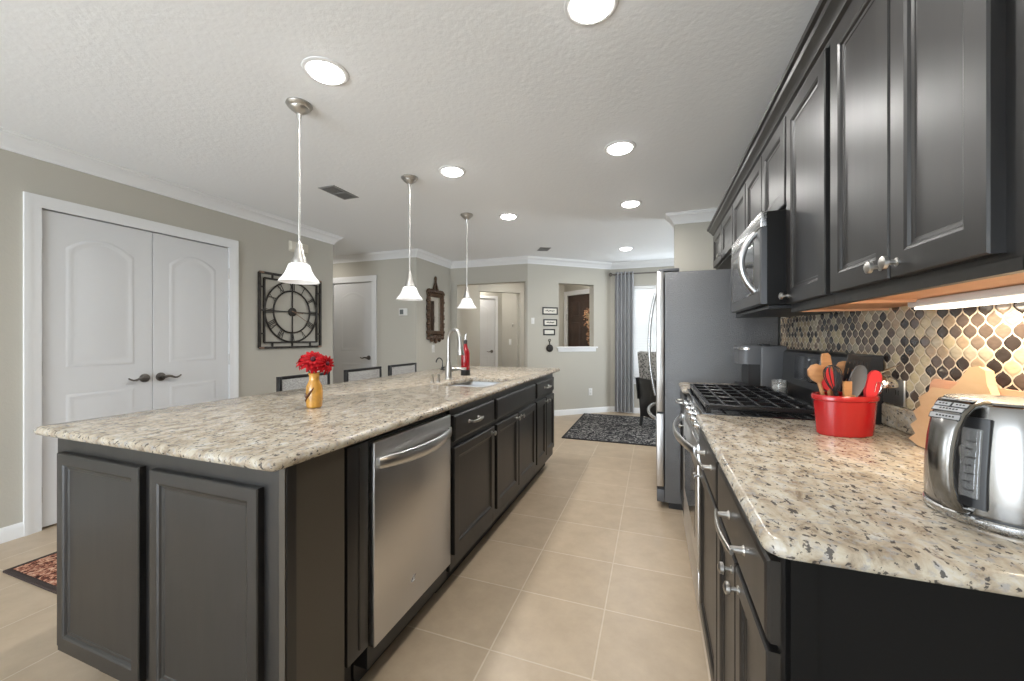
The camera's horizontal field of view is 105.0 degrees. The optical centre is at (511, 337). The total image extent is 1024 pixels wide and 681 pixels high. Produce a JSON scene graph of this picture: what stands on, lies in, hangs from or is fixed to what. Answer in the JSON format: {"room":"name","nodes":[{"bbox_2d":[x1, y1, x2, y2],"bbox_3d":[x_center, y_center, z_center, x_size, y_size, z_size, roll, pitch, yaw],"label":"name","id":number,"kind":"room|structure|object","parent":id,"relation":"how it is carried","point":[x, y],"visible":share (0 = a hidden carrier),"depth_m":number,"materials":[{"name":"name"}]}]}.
{"room":"kitchen","nodes":[
{"label":"kitchen","id":0,"kind":"room"},
{"bbox_2d":[0,149,332,527],"bbox_3d":[-3.379,0.000,1.577,0.130,2.440,6.790,0,0,20],"label":"wall","id":1,"kind":"structure","parent":0,"point":[262,247],"depth_m":3.01,"materials":[{"name":"beige paint"}]},
{"bbox_2d":[0,522,23,543],"bbox_3d":[-3.722,1.176,0.417,0.014,0.088,4.256,0,0,20],"label":"baseboard","id":2,"kind":"structure","parent":1,"relation":"attached to","point":[15,531],"depth_m":2.37,"materials":[{"name":"white paint"}]},
{"bbox_2d":[42,210,151,526],"bbox_3d":[-2.879,0.197,2.761,0.102,2.023,0.597,0,0,20],"label":"door","id":3,"kind":"structure","parent":1,"relation":"in","point":[97,275],"depth_m":2.71,"materials":[{"name":"white paint"}]},
{"bbox_2d":[23,191,238,536],"bbox_3d":[-2.830,0.162,3.055,0.138,2.117,1.322,0,0,20],"label":"door frame","id":4,"kind":"structure","parent":1,"relation":"attached to","point":[33,204],"depth_m":2.46,"materials":[{"name":"white"}]},
{"bbox_2d":[0,127,342,244],"bbox_3d":[-4.264,-1.171,1.975,2.237,0.098,6.816,0,0,20],"label":"crown molding","id":5,"kind":"structure","parent":1,"relation":"attached to","point":[11,141],"depth_m":2.93,"materials":[{"name":"white"}]},
{"bbox_2d":[152,233,229,409],"bbox_3d":[-2.678,0.197,3.319,0.102,2.023,0.582,0,0,20],"label":"door","id":6,"kind":"structure","parent":1,"relation":"in","point":[191,359],"depth_m":3.28,"materials":[{"name":"white paint"}]},
{"bbox_2d":[258,271,321,348],"bbox_3d":[-2.339,-0.272,4.194,0.036,0.768,0.768,0,0,20],"label":"wall clock","id":7,"kind":"object","parent":1,"relation":"attached to","point":[292,311],"visible":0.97,"depth_m":4.12,"materials":[{"name":"metal"}]},
{"bbox_2d":[289,240,307,254],"bbox_3d":[-2.316,-0.978,4.277,0.035,0.114,0.234,0,0,20],"label":"door chime","id":8,"kind":"object","parent":1,"relation":"attached to","point":[292,245],"visible":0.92,"depth_m":4.20,"materials":[{"name":"beige plastic"}]},
{"bbox_2d":[0,412,710,680],"bbox_3d":[-0.366,1.270,3.402,9.400,0.100,12.650,0,0,20],"label":"floor","id":9,"kind":"structure","parent":0,"point":[586,575],"depth_m":1.82,"materials":[{"name":"tile"}]},
{"bbox_2d":[3,551,56,593],"bbox_3d":[-2.102,1.214,2.562,0.665,0.011,1.350,0,0,20],"label":"rug","id":10,"kind":"object","parent":9,"relation":"on","point":[41,572],"visible":0.24,"depth_m":2.02,"materials":[{"name":"red fabric"}]},
{"bbox_2d":[57,438,343,680],"bbox_3d":[-1.066,0.779,1.296,1.083,0.882,0.230,0,0,20],"label":"base cabinet","id":11,"kind":"object","parent":9,"relation":"on","point":[170,568],"visible":0.9,"depth_m":1.15,"materials":[{"name":"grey wood"}]},
{"bbox_2d":[34,366,559,471],"bbox_3d":[-0.584,0.321,2.639,1.132,0.030,3.152,0,0,20],"label":"countertop","id":12,"kind":"structure","parent":11,"relation":"on","point":[275,431],"depth_m":1.45,"materials":[{"name":"stone"}]},
{"bbox_2d":[305,372,322,407],"bbox_3d":[-0.870,0.230,1.726,0.069,0.152,0.074,0,0,20],"label":"glass vase","id":13,"kind":"object","parent":12,"relation":"on","point":[314,389],"visible":0.95,"depth_m":1.70,"materials":[{"name":"gold glass"}]},
{"bbox_2d":[297,351,323,373],"bbox_3d":[-0.873,0.129,1.717,0.117,0.143,0.087,0,0,-40],"label":"flower","id":14,"kind":"object","parent":13,"relation":"in","point":[308,360],"visible":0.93,"depth_m":1.69,"materials":[{"name":"red plant"}]},
{"bbox_2d":[315,354,333,374],"bbox_3d":[-0.825,0.137,1.727,0.086,0.129,0.058,0,0,-41],"label":"flower","id":15,"kind":"object","parent":13,"relation":"in","point":[326,362],"visible":1,"depth_m":1.72,"materials":[{"name":"red plant"}]},
{"bbox_2d":[445,328,465,379],"bbox_3d":[-0.410,0.119,2.845,0.159,0.375,0.153,0,0,-7],"label":"kitchen faucet","id":16,"kind":"object","parent":12,"relation":"on","point":[449,369],"visible":1,"depth_m":2.86,"materials":[{"name":"grey metal"}]},
{"bbox_2d":[461,334,469,375],"bbox_3d":[-0.378,0.136,3.191,0.076,0.340,0.076,0,0,20],"label":"oil bottle","id":17,"kind":"object","parent":12,"relation":"on","point":[465,359],"visible":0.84,"depth_m":3.16,"materials":[{"name":"red glass"}]},
{"bbox_2d":[450,381,500,386],"bbox_3d":[-0.252,0.424,2.731,0.384,0.180,0.559,0,0,20],"label":"sink","id":18,"kind":"object","parent":12,"relation":"in","point":[468,383],"visible":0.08,"depth_m":2.99,"materials":[{"name":"grey metal"}]},
{"bbox_2d":[276,372,329,391],"bbox_3d":[-1.368,0.748,2.887,0.435,0.945,0.455,0,0,20],"label":"bar stool","id":19,"kind":"object","parent":9,"relation":"on","point":[283,383],"visible":0.14,"depth_m":2.86,"materials":[{"name":"black wood"}]},
{"bbox_2d":[344,441,367,680],"bbox_3d":[-0.779,0.784,1.380,0.598,0.872,0.097,0,0,20],"label":"filler panel","id":20,"kind":"object","parent":9,"relation":"on","point":[355,455],"visible":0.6,"depth_m":1.27,"materials":[{"name":"black wood"}]},
{"bbox_2d":[344,366,381,381],"bbox_3d":[-1.152,0.748,3.484,0.435,0.945,0.455,0,0,20],"label":"bar stool","id":21,"kind":"object","parent":9,"relation":"on","point":[369,372],"visible":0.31,"depth_m":3.52,"materials":[{"name":"black wood"}]},
{"bbox_2d":[351,412,451,680],"bbox_3d":[-0.633,0.780,1.676,0.670,0.856,0.542,0,0,20],"label":"dishwasher","id":22,"kind":"object","parent":9,"relation":"on","point":[409,465],"visible":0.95,"depth_m":1.49,"materials":[{"name":"silver metal"}]},
{"bbox_2d":[388,363,416,375],"bbox_3d":[-0.952,0.748,4.039,0.435,0.945,0.455,0,0,20],"label":"bar stool","id":23,"kind":"object","parent":9,"relation":"on","point":[396,369],"visible":0.21,"depth_m":4.07,"materials":[{"name":"black wood"}]},
{"bbox_2d":[435,395,496,592],"bbox_3d":[-0.456,0.779,2.189,0.654,0.882,0.528,0,0,20],"label":"base cabinet","id":24,"kind":"object","parent":9,"relation":"on","point":[472,439],"visible":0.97,"depth_m":2.05,"materials":[{"name":"brown wood"}]},
{"bbox_2d":[481,380,535,539],"bbox_3d":[-0.225,0.779,2.845,0.644,0.882,0.858,0,0,20],"label":"base cabinet","id":25,"kind":"object","parent":9,"relation":"on","point":[514,422],"visible":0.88,"depth_m":2.66,"materials":[{"name":"brown wood"}]},
{"bbox_2d":[525,374,553,487],"bbox_3d":[0.030,0.779,3.535,0.654,0.882,0.610,0,0,20],"label":"base cabinet","id":26,"kind":"object","parent":9,"relation":"on","point":[544,400],"visible":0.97,"depth_m":3.38,"materials":[{"name":"brown wood"}]},
{"bbox_2d":[561,413,655,446],"bbox_3d":[2.085,1.214,5.095,2.570,0.011,1.630,0,0,20],"label":"dining rug","id":27,"kind":"object","parent":9,"relation":"on","point":[590,427],"visible":0.41,"depth_m":5.12,"materials":[{"name":"black carpet"}]},
{"bbox_2d":[635,351,655,425],"bbox_3d":[2.041,0.697,5.258,0.569,1.021,0.490,0,0,-17],"label":"dining chair","id":28,"kind":"object","parent":27,"relation":"on","point":[645,394],"visible":0.39,"depth_m":5.26,"materials":[{"name":"black wood"}]},
{"bbox_2d":[675,390,687,513],"bbox_3d":[1.365,0.779,2.444,0.644,0.882,0.395,0,0,20],"label":"base cabinet","id":29,"kind":"object","parent":9,"relation":"on","point":[683,396],"visible":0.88,"depth_m":2.59,"materials":[{"name":"brown wood"}]},
{"bbox_2d":[678,382,734,393],"bbox_3d":[1.379,0.321,2.439,0.620,0.030,0.405,0,0,20],"label":"countertop","id":30,"kind":"structure","parent":29,"relation":"on","point":[684,386],"depth_m":2.56,"materials":[{"name":"stone"}]},
{"bbox_2d":[734,344,786,387],"bbox_3d":[1.502,0.172,2.397,0.248,0.268,0.210,0,0,20],"label":"coffee maker","id":31,"kind":"object","parent":30,"relation":"on","point":[761,363],"visible":0.86,"depth_m":2.31,"materials":[{"name":"grey plastic"}]},
{"bbox_2d":[735,381,747,384],"bbox_3d":[1.441,0.293,2.419,0.106,0.026,0.190,0,0,20],"label":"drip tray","id":32,"kind":"object","parent":31,"relation":"on","point":[736,382],"depth_m":2.40,"materials":[{"name":"black plastic"}]},
{"bbox_2d":[692,427,718,680],"bbox_3d":[0.938,0.779,1.263,0.644,0.882,0.482,0,0,20],"label":"base cabinet","id":33,"kind":"object","parent":9,"relation":"on","point":[708,467],"visible":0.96,"depth_m":1.35,"materials":[{"name":"brown wood"}]},
{"bbox_2d":[647,268,777,509],"bbox_3d":[1.507,0.362,3.125,0.820,1.715,0.898,0,0,20],"label":"refrigerator","id":34,"kind":"object","parent":9,"relation":"on","point":[697,331],"visible":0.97,"depth_m":2.75,"materials":[{"name":"grey metal"}]},
{"bbox_2d":[673,349,882,610],"bbox_3d":[1.135,0.642,1.883,0.674,1.156,0.798,0,0,20],"label":"gas range","id":35,"kind":"object","parent":9,"relation":"on","point":[712,399],"visible":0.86,"depth_m":1.78,"materials":[{"name":"black metal"}]},
{"bbox_2d":[687,389,814,420],"bbox_3d":[1.148,0.313,1.879,0.517,0.018,0.798,0,0,20],"label":"cooktop","id":36,"kind":"object","parent":35,"relation":"in","point":[695,400],"depth_m":1.60,"materials":[{"name":"black metal"}]},
{"bbox_2d":[771,379,786,393],"bbox_3d":[1.434,0.266,2.108,0.072,0.076,0.072,0,0,20],"label":"glass jar","id":37,"kind":"object","parent":35,"relation":"on","point":[780,385],"visible":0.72,"depth_m":2.08,"materials":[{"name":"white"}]},
{"bbox_2d":[714,464,1023,680],"bbox_3d":[0.764,0.779,0.780,0.644,0.882,0.542,0,0,20],"label":"base cabinet","id":38,"kind":"object","parent":9,"relation":"on","point":[779,618],"visible":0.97,"depth_m":0.59,"materials":[{"name":"brown wood"}]},
{"bbox_2d":[696,414,1023,597],"bbox_3d":[0.855,0.321,0.989,0.620,0.030,1.062,0,0,20],"label":"countertop","id":39,"kind":"structure","parent":38,"relation":"on","point":[806,495],"depth_m":0.71,"materials":[{"name":"stone"}]},
{"bbox_2d":[811,391,879,437],"bbox_3d":[1.054,0.242,1.246,0.184,0.127,0.138,0,0,20],"label":"utensil crock","id":40,"kind":"object","parent":39,"relation":"on","point":[835,416],"visible":0.94,"depth_m":1.20,"materials":[{"name":"red ceramic"}]},
{"bbox_2d":[807,364,824,394],"bbox_3d":[0.992,0.188,1.265,0.076,0.207,0.018,0,0,8],"label":"wooden spoon","id":41,"kind":"object","parent":40,"relation":"in","point":[815,371],"visible":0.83,"depth_m":1.26,"materials":[{"name":"brown wood"}]},
{"bbox_2d":[821,353,833,395],"bbox_3d":[1.037,0.171,1.287,0.043,0.240,0.019,0,0,20],"label":"wooden stirrer","id":42,"kind":"object","parent":40,"relation":"in","point":[825,357],"visible":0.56,"depth_m":1.29,"materials":[{"name":"brown wood"}]},
{"bbox_2d":[821,368,834,395],"bbox_3d":[1.022,0.193,1.273,0.056,0.195,0.016,0,0,10],"label":"spatula","id":43,"kind":"object","parent":40,"relation":"in","point":[825,386],"visible":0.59,"depth_m":1.27,"materials":[{"name":"red plastic"}]},
{"bbox_2d":[823,365,842,395],"bbox_3d":[1.003,0.188,1.220,0.062,0.207,0.053,0,0,20],"label":"whisk","id":44,"kind":"object","parent":40,"relation":"in","point":[835,391],"visible":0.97,"depth_m":1.22,"materials":[{"name":"black plastic"}]},
{"bbox_2d":[836,361,852,396],"bbox_3d":[1.092,0.183,1.281,0.060,0.214,0.021,0,0,-1],"label":"wooden spoon","id":45,"kind":"object","parent":40,"relation":"in","point":[841,365],"visible":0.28,"depth_m":1.28,"materials":[{"name":"brown wood"}]},
{"bbox_2d":[842,381,851,396],"bbox_3d":[1.032,0.212,1.210,0.026,0.155,0.007,0,0,0],"label":"wooden spatula","id":46,"kind":"object","parent":40,"relation":"in","point":[846,385],"visible":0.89,"depth_m":1.21,"materials":[{"name":"brown wood"}]},
{"bbox_2d":[840,353,870,395],"bbox_3d":[1.091,0.170,1.246,0.100,0.240,0.013,0,0,1],"label":"slotted turner","id":47,"kind":"object","parent":40,"relation":"in","point":[860,360],"visible":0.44,"depth_m":1.25,"materials":[{"name":"black plastic"}]},
{"bbox_2d":[848,365,866,396],"bbox_3d":[1.069,0.188,1.220,0.059,0.206,0.029,0,0,20],"label":"spoon","id":48,"kind":"object","parent":40,"relation":"in","point":[858,376],"visible":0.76,"depth_m":1.22,"materials":[{"name":"grey plastic"}]},
{"bbox_2d":[863,370,881,396],"bbox_3d":[1.111,0.197,1.219,0.067,0.190,0.020,0,0,6],"label":"spatula","id":49,"kind":"object","parent":40,"relation":"in","point":[874,376],"visible":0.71,"depth_m":1.22,"materials":[{"name":"red plastic"}]},
{"bbox_2d":[874,382,883,395],"bbox_3d":[1.126,0.213,1.224,0.046,0.156,0.033,0,0,20],"label":"whisk","id":50,"kind":"object","parent":40,"relation":"in","point":[881,384],"visible":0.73,"depth_m":1.21,"materials":[{"name":"silver metal"}]},
{"bbox_2d":[880,364,899,387],"bbox_3d":[1.175,0.188,1.256,0.129,0.206,0.084,0,0,-40],"label":"ladle","id":51,"kind":"object","parent":40,"relation":"in","point":[888,381],"visible":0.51,"depth_m":1.23,"materials":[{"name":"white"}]},
{"bbox_2d":[880,374,898,387],"bbox_3d":[1.187,0.138,1.266,0.084,0.041,0.083,0,0,20],"label":"ladle bowl","id":52,"kind":"object","parent":51,"relation":"on","point":[888,381],"depth_m":1.23,"materials":[{"name":"silver metal"}]},
{"bbox_2d":[882,403,916,434],"bbox_3d":[1.137,0.268,0.888,0.024,0.076,1.060,0,0,20],"label":"granite upstand","id":53,"kind":"object","parent":39,"relation":"on","point":[894,416],"visible":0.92,"depth_m":1.29,"materials":[{"name":"beige stone"}]},
{"bbox_2d":[909,366,999,447],"bbox_3d":[1.105,0.186,0.944,0.045,0.236,0.417,0,0,20],"label":"cutting board","id":54,"kind":"object","parent":39,"relation":"on","point":[975,380],"visible":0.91,"depth_m":0.99,"materials":[{"name":"brown wood"}]},
{"bbox_2d":[922,394,1023,538],"bbox_3d":[0.823,0.203,0.670,0.236,0.206,0.201,0,0,20],"label":"toaster","id":55,"kind":"object","parent":39,"relation":"on","point":[973,474],"visible":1,"depth_m":0.63,"materials":[{"name":"silver metal"}]},
{"bbox_2d":[929,379,1023,396],"bbox_3d":[1.122,0.209,0.951,0.035,0.190,0.352,0,0,20],"label":"cutting board","id":56,"kind":"object","parent":39,"relation":"on","point":[937,383],"visible":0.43,"depth_m":1.03,"materials":[{"name":"brown wood"}]},
{"bbox_2d":[333,258,409,376],"bbox_3d":[-2.718,0.000,6.043,2.780,2.440,0.120,0,0,20],"label":"wall","id":57,"kind":"structure","parent":0,"point":[393,330],"depth_m":5.64,"materials":[{"name":"beige paint"}]},
{"bbox_2d":[334,282,370,383],"bbox_3d":[-2.384,0.197,5.858,0.718,2.023,0.102,0,0,20],"label":"door","id":58,"kind":"structure","parent":57,"relation":"in","point":[352,301],"depth_m":5.87,"materials":[{"name":"white paint"}]},
{"bbox_2d":[333,275,376,383],"bbox_3d":[-2.367,0.157,5.907,0.894,2.126,0.138,0,0,20],"label":"door frame","id":59,"kind":"structure","parent":57,"relation":"attached to","point":[371,278],"depth_m":5.72,"materials":[{"name":"white"}]},
{"bbox_2d":[399,308,407,315],"bbox_3d":[-1.534,-0.361,5.539,0.134,0.102,0.024,0,0,20],"label":"thermostat","id":60,"kind":"object","parent":57,"relation":"attached to","point":[402,311],"visible":1,"depth_m":5.53,"materials":[{"name":"white plastic"}]},
{"bbox_2d":[0,0,818,262],"bbox_3d":[-0.366,-1.270,3.402,9.400,0.100,12.650,0,0,20],"label":"ceiling","id":61,"kind":"structure","parent":0,"point":[522,97],"depth_m":2.07,"materials":[{"name":"white paint"}]},
{"bbox_2d":[278,97,319,284],"bbox_3d":[-1.113,-0.755,2.055,0.196,0.930,0.196,0,0,20],"label":"pendant lamp","id":62,"kind":"object","parent":61,"relation":"hanging from","point":[298,271],"visible":1,"depth_m":2.04,"materials":[{"name":"white glass"}]},
{"bbox_2d":[301,56,348,85],"bbox_3d":[-0.853,-1.208,1.802,0.200,0.024,0.200,0,0,20],"label":"recessed light","id":63,"kind":"object","parent":61,"relation":"in","point":[333,73],"visible":1,"depth_m":1.77,"materials":[{"name":"white plastic"}]},
{"bbox_2d":[319,185,358,199],"bbox_3d":[-1.453,-1.216,3.305,0.160,0.008,0.290,0,0,20],"label":"ceiling vent","id":64,"kind":"object","parent":61,"relation":"in","point":[334,190],"visible":1,"depth_m":3.29,"materials":[{"name":"grey metal"}]},
{"bbox_2d":[397,174,422,300],"bbox_3d":[-0.780,-0.755,2.995,0.196,0.930,0.196,0,0,20],"label":"pendant lamp","id":65,"kind":"object","parent":61,"relation":"hanging from","point":[409,292],"visible":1,"depth_m":2.97,"materials":[{"name":"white glass"}]},
{"bbox_2d":[439,165,465,176],"bbox_3d":[-0.437,-1.208,2.880,0.200,0.024,0.200,0,0,20],"label":"recessed light","id":66,"kind":"object","parent":61,"relation":"in","point":[448,170],"visible":1,"depth_m":2.85,"materials":[{"name":"white plastic"}]},
{"bbox_2d":[457,213,476,308],"bbox_3d":[-0.448,-0.755,3.896,0.196,0.930,0.196,0,0,20],"label":"pendant lamp","id":67,"kind":"object","parent":61,"relation":"hanging from","point":[466,302],"visible":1,"depth_m":3.87,"materials":[{"name":"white glass"}]},
{"bbox_2d":[499,213,517,219],"bbox_3d":[-0.036,-1.208,3.947,0.200,0.024,0.200,0,0,20],"label":"recessed light","id":68,"kind":"object","parent":61,"relation":"in","point":[508,216],"visible":1,"depth_m":3.90,"materials":[{"name":"white"}]},
{"bbox_2d":[564,0,618,25],"bbox_3d":[0.290,-1.208,1.437,0.200,0.024,0.200,0,0,20],"label":"recessed light","id":69,"kind":"object","parent":61,"relation":"in","point":[580,12],"visible":1,"depth_m":1.45,"materials":[{"name":"white"}]},
{"bbox_2d":[604,140,635,154],"bbox_3d":[0.693,-1.208,2.525,0.200,0.024,0.200,0,0,20],"label":"recessed light","id":70,"kind":"object","parent":61,"relation":"in","point":[620,147],"visible":1,"depth_m":2.49,"materials":[{"name":"white plastic"}]},
{"bbox_2d":[619,200,641,207],"bbox_3d":[1.079,-1.208,3.576,0.200,0.024,0.200,0,0,20],"label":"recessed light","id":71,"kind":"object","parent":61,"relation":"in","point":[627,203],"visible":1,"depth_m":3.54,"materials":[{"name":"white"}]},
{"bbox_2d":[410,257,449,371],"bbox_3d":[-1.218,0.000,5.958,0.100,2.440,0.980,0,0,20],"label":"wall","id":72,"kind":"structure","parent":0,"point":[423,272],"depth_m":5.71,"materials":[{"name":"beige paint"}]},
{"bbox_2d":[426,276,444,343],"bbox_3d":[-1.151,-0.417,5.929,0.063,1.015,0.498,0,0,20],"label":"wall mirror","id":73,"kind":"object","parent":72,"relation":"attached to","point":[435,308],"visible":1,"depth_m":5.91,"materials":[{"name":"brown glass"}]},
{"bbox_2d":[431,297,439,330],"bbox_3d":[-1.162,-0.355,5.933,0.006,0.510,0.290,0,0,20],"label":"mirror glass","id":74,"kind":"object","parent":73,"relation":"attached to","point":[435,301],"depth_m":5.94,"materials":[{"name":"white"}]},
{"bbox_2d":[460,285,479,365],"bbox_3d":[-0.777,0.000,6.884,0.100,2.440,0.820,0,0,20],"label":"wall","id":75,"kind":"structure","parent":0,"point":[469,318],"depth_m":6.95,"materials":[{"name":"beige paint"}]},
{"bbox_2d":[450,264,527,366],"bbox_3d":[-0.363,0.000,6.234,1.320,2.440,0.120,0,0,20],"label":"wall","id":76,"kind":"structure","parent":0,"point":[515,273],"depth_m":6.24,"materials":[{"name":"beige paint"}]},
{"bbox_2d":[480,292,501,366],"bbox_3d":[-0.742,0.000,8.212,1.230,2.440,0.100,0,0,-21],"label":"wall","id":77,"kind":"structure","parent":0,"point":[499,295],"depth_m":8.34,"materials":[{"name":"beige paint"}]},
{"bbox_2d":[480,299,494,366],"bbox_3d":[-0.681,0.197,8.181,0.694,2.023,0.102,0,0,-21],"label":"door","id":78,"kind":"structure","parent":77,"relation":"in","point":[487,306],"depth_m":8.26,"materials":[{"name":"white paint"}]},
{"bbox_2d":[480,295,497,366],"bbox_3d":[-0.695,0.172,8.215,0.810,2.096,0.108,0,0,-21],"label":"door frame","id":79,"kind":"structure","parent":77,"relation":"attached to","point":[481,297],"depth_m":8.30,"materials":[{"name":"white wood"}]},
{"bbox_2d":[333,248,673,407],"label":"crown molding","id":80,"kind":"structure","parent":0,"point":[650,278],"depth_m":6.22,"materials":[{"name":"white paint"}]},
{"bbox_2d":[609,271,657,276],"bbox_3d":[2.376,-1.025,6.155,1.674,0.060,0.110,0,0,20],"label":"curtain rod","id":81,"kind":"object","parent":80,"relation":"attached to","point":[610,274],"visible":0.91,"depth_m":6.26,"materials":[{"name":"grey metal"}]},
{"bbox_2d":[615,271,633,412],"bbox_3d":[1.811,0.070,6.337,0.299,2.260,0.088,0,0,20],"label":"window curtain","id":82,"kind":"object","parent":81,"relation":"hanging from","point":[624,284],"visible":1,"depth_m":6.33,"materials":[{"name":"grey fabric"}]},
{"bbox_2d":[634,285,655,376],"bbox_3d":[2.454,-0.095,6.212,1.105,1.480,0.048,0,0,20],"label":"window","id":83,"kind":"structure","parent":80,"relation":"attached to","point":[643,295],"depth_m":6.33,"materials":[{"name":"white glass"}]},
{"bbox_2d":[502,293,517,366],"bbox_3d":[-0.019,0.000,7.993,0.100,2.440,0.870,0,0,-21],"label":"wall","id":84,"kind":"structure","parent":0,"point":[509,300],"depth_m":7.93,"materials":[{"name":"beige paint"}]},
{"bbox_2d":[478,283,563,366],"bbox_3d":[0.168,0.000,7.551,3.350,2.440,0.110,0,0,-21],"label":"wall","id":85,"kind":"structure","parent":0,"point":[518,288],"depth_m":7.50,"materials":[{"name":"beige paint"}]},
{"bbox_2d":[524,264,609,409],"bbox_3d":[0.908,0.000,6.279,1.485,2.440,0.130,0,0,-21],"label":"wall","id":86,"kind":"structure","parent":0,"point":[579,372],"depth_m":6.22,"materials":[{"name":"beige paint"}]},
{"bbox_2d":[543,329,554,334],"bbox_3d":[0.577,-0.086,6.074,0.196,0.095,0.017,0,0,-21],"label":"framed card","id":87,"kind":"object","parent":86,"relation":"attached to","point":[545,331],"visible":1,"depth_m":6.07,"materials":[{"name":"white paper"}]},
{"bbox_2d":[546,339,552,351],"bbox_3d":[0.584,0.122,6.069,0.120,0.205,0.027,0,0,-21],"label":"ornament","id":88,"kind":"object","parent":86,"relation":"hanging from","point":[549,348],"visible":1,"depth_m":6.07,"materials":[{"name":"metal"}]},
{"bbox_2d":[542,307,557,314],"bbox_3d":[0.591,-0.412,6.080,0.260,0.115,0.017,0,0,-21],"label":"framed card","id":89,"kind":"object","parent":86,"relation":"attached to","point":[545,310],"visible":1,"depth_m":6.08,"materials":[{"name":"white paper"}]},
{"bbox_2d":[543,319,556,325],"bbox_3d":[0.594,-0.233,6.081,0.233,0.105,0.017,0,0,-21],"label":"framed card","id":90,"kind":"object","parent":86,"relation":"attached to","point":[546,322],"visible":1,"depth_m":6.08,"materials":[{"name":"white paper"}]},
{"bbox_2d":[556,346,597,351],"bbox_3d":[1.018,0.185,6.308,0.738,0.080,0.175,0,0,-21],"label":"sill","id":91,"kind":"structure","parent":86,"relation":"attached to","point":[576,348],"depth_m":6.25,"materials":[{"name":"white wood"}]},
{"bbox_2d":[554,406,639,415],"bbox_3d":[2.732,1.176,5.938,5.012,0.088,0.746,0,0,9],"label":"baseboard","id":92,"kind":"structure","parent":86,"relation":"attached to","point":[608,408],"depth_m":6.32,"materials":[{"name":"white"}]},
{"bbox_2d":[564,284,588,291],"bbox_3d":[1.279,0.000,7.601,0.120,2.440,2.250,0,0,-36],"label":"wall","id":93,"kind":"structure","parent":0,"point":[567,288],"depth_m":7.62,"materials":[{"name":"beige paint"}]},
{"bbox_2d":[564,289,588,346],"bbox_3d":[1.333,0.157,7.486,0.108,2.126,0.870,0,0,-36],"label":"door frame","id":94,"kind":"structure","parent":93,"relation":"attached to","point":[583,291],"depth_m":7.76,"materials":[{"name":"white wood"}]},
{"bbox_2d":[568,294,588,346],"bbox_3d":[1.323,0.197,7.493,0.070,2.023,0.718,0,0,-38],"label":"door","id":95,"kind":"structure","parent":93,"relation":"in","point":[577,336],"depth_m":7.54,"materials":[{"name":"brown wood"}]},
{"bbox_2d":[583,308,588,342],"bbox_3d":[1.434,-0.192,7.182,0.191,0.730,0.331,0,0,-38],"label":"garland","id":96,"kind":"object","parent":95,"relation":"hanging from","point":[586,312],"visible":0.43,"depth_m":7.22,"materials":[{"name":"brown plant"}]},
{"bbox_2d":[674,221,715,271],"bbox_3d":[1.915,0.000,3.869,0.587,2.440,0.140,0,0,20],"label":"wall","id":97,"kind":"structure","parent":0,"point":[693,245],"depth_m":3.85,"materials":[{"name":"beige paint"}]},
{"bbox_2d":[665,208,716,227],"bbox_3d":[1.860,-1.171,3.844,0.673,0.098,0.226,0,0,20],"label":"crown molding","id":98,"kind":"structure","parent":97,"relation":"attached to","point":[704,215],"depth_m":3.82,"materials":[{"name":"white"}]},
{"bbox_2d":[778,302,1023,424],"bbox_3d":[1.007,0.000,0.327,0.128,2.440,7.420,0,0,20],"label":"tile backsplash","id":99,"kind":"structure","parent":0,"point":[928,345],"depth_m":1.20,"materials":[{"name":"tile"}]},
{"bbox_2d":[713,205,732,269],"bbox_3d":[1.679,-0.715,2.859,0.337,0.300,0.881,0,0,20],"label":"upper cabinet","id":100,"kind":"object","parent":99,"relation":"attached to","point":[723,238],"visible":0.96,"depth_m":2.85,"materials":[{"name":"brown wood"}]},
{"bbox_2d":[733,183,798,317],"bbox_3d":[1.480,-0.495,2.265,0.308,0.740,0.369,0,0,20],"label":"upper cabinet","id":101,"kind":"object","parent":99,"relation":"attached to","point":[739,205],"visible":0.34,"depth_m":2.33,"materials":[{"name":"brown wood"}]},
{"bbox_2d":[746,117,785,228],"bbox_3d":[1.300,-0.680,1.766,0.308,0.370,0.690,0,0,20],"label":"upper cabinet","id":102,"kind":"object","parent":99,"relation":"attached to","point":[766,184],"visible":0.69,"depth_m":1.71,"materials":[{"name":"brown wood"}]},
{"bbox_2d":[731,209,838,315],"bbox_3d":[1.220,-0.302,1.769,0.444,0.380,0.613,0,0,20],"label":"microwave","id":103,"kind":"object","parent":102,"relation":"attached to","point":[758,260],"visible":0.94,"depth_m":1.55,"materials":[{"name":"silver metal"}]},
{"bbox_2d":[778,47,907,311],"bbox_3d":[1.104,-0.480,1.267,0.337,0.770,0.381,0,0,20],"label":"upper cabinet","id":104,"kind":"object","parent":99,"relation":"attached to","point":[808,116],"visible":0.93,"depth_m":1.29,"materials":[{"name":"brown wood"}]},
{"bbox_2d":[883,379,905,406],"bbox_3d":[1.300,0.183,1.338,0.009,0.087,0.130,0,0,20],"label":"wall outlet","id":105,"kind":"object","parent":99,"relation":"attached to","point":[896,396],"visible":0.8,"depth_m":1.31,"materials":[{"name":"grey metal"}]},
{"bbox_2d":[830,0,1023,303],"bbox_3d":[0.932,-0.480,0.792,0.337,0.770,0.627,0,0,20],"label":"upper cabinet","id":106,"kind":"object","parent":99,"relation":"attached to","point":[927,96],"visible":0.98,"depth_m":0.74,"materials":[{"name":"brown wood"}]},
{"bbox_2d":[707,0,852,235],"bbox_3d":[1.322,-0.887,1.887,0.348,0.082,3.072,0,0,20],"label":"crown molding","id":107,"kind":"structure","parent":106,"relation":"attached to","point":[827,15],"depth_m":1.40,"materials":[{"name":"brown wood"}]},
{"bbox_2d":[908,284,1023,309],"bbox_3d":[1.036,-0.089,0.795,0.088,0.026,0.600,0,0,20],"label":"light bar","id":108,"kind":"object","parent":106,"relation":"attached to","point":[1009,294],"visible":0.95,"depth_m":0.88,"materials":[{"name":"white plastic"}]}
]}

